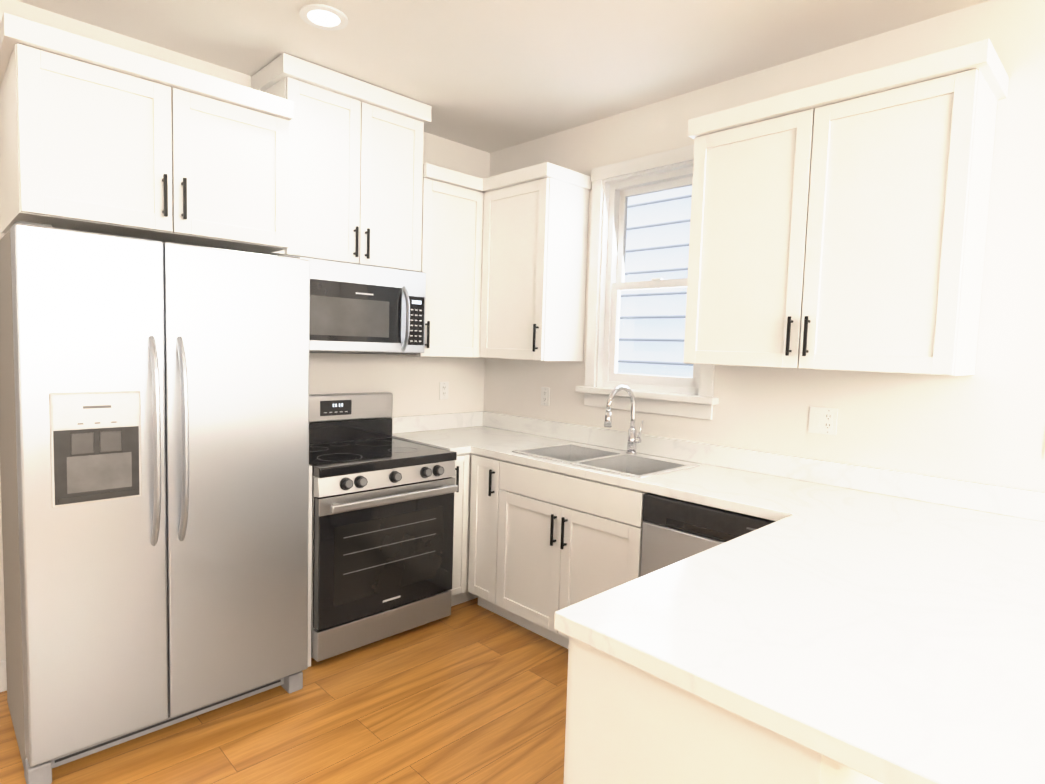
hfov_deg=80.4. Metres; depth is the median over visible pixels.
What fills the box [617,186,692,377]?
backdrop
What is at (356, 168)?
upper cabinet
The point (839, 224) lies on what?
upper cabinet
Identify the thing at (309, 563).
cabinet filler
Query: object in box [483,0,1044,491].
wall
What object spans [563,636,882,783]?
base cabinet
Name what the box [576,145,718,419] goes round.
window
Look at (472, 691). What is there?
floor
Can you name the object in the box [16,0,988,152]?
ceiling
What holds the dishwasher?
on the floor
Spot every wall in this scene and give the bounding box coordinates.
[0,0,489,660]
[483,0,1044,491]
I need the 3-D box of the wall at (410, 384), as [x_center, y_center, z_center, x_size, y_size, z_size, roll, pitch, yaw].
[-2.401,-0.145,2.243,6.150,2.760,0.150,-2,6,-44]
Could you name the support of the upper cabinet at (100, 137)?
attached to the wall at (410, 384)
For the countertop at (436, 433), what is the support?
on the base cabinet at (545, 545)
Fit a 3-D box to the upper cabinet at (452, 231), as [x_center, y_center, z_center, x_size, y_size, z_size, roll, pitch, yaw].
[-0.505,-0.736,3.667,0.442,1.050,0.383,-2,6,-44]
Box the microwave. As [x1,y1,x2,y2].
[290,255,425,354]
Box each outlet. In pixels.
[439,382,448,399]
[541,387,549,405]
[808,406,837,435]
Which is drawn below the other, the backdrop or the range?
the range
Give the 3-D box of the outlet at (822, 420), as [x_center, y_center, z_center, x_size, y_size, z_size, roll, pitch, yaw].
[1.291,0.124,2.657,0.008,0.115,0.116,-2,6,-44]
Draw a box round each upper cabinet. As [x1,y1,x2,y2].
[0,12,292,253]
[251,53,431,271]
[386,163,484,357]
[478,162,591,360]
[683,39,1008,375]
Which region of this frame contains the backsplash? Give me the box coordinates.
[392,411,1044,521]
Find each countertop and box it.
[388,415,467,454]
[420,411,1044,562]
[554,507,1044,783]
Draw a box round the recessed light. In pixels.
[299,4,347,29]
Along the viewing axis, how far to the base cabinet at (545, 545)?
3.01 m
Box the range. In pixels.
[309,392,457,661]
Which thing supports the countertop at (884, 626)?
on the base cabinet at (626, 723)
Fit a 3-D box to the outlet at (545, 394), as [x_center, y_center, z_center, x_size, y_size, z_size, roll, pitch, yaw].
[0.141,0.027,3.830,0.007,0.115,0.070,-2,6,-44]
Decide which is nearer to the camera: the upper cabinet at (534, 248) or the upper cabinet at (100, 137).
the upper cabinet at (100, 137)
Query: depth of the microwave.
3.13 m
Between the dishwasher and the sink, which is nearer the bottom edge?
the dishwasher
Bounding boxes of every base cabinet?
[451,453,477,605]
[468,453,647,648]
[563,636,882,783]
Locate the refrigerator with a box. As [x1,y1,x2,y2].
[0,221,309,783]
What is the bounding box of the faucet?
[604,385,642,454]
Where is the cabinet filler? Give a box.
[308,465,311,666]
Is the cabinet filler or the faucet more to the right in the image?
the faucet
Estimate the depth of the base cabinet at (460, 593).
3.38 m
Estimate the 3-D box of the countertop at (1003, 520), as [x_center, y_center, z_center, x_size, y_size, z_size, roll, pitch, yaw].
[0.656,0.330,2.854,0.647,0.138,3.317,-2,6,-44]
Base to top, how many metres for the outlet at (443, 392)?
0.115 m
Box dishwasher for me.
[640,493,775,576]
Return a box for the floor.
[0,598,567,783]
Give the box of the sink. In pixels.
[512,443,700,478]
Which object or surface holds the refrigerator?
on the floor
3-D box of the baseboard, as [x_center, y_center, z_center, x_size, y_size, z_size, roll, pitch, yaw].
[-1.833,1.150,2.820,0.906,0.130,0.016,-2,6,-44]
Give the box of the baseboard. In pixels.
[0,659,6,691]
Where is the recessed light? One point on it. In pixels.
(323, 16)

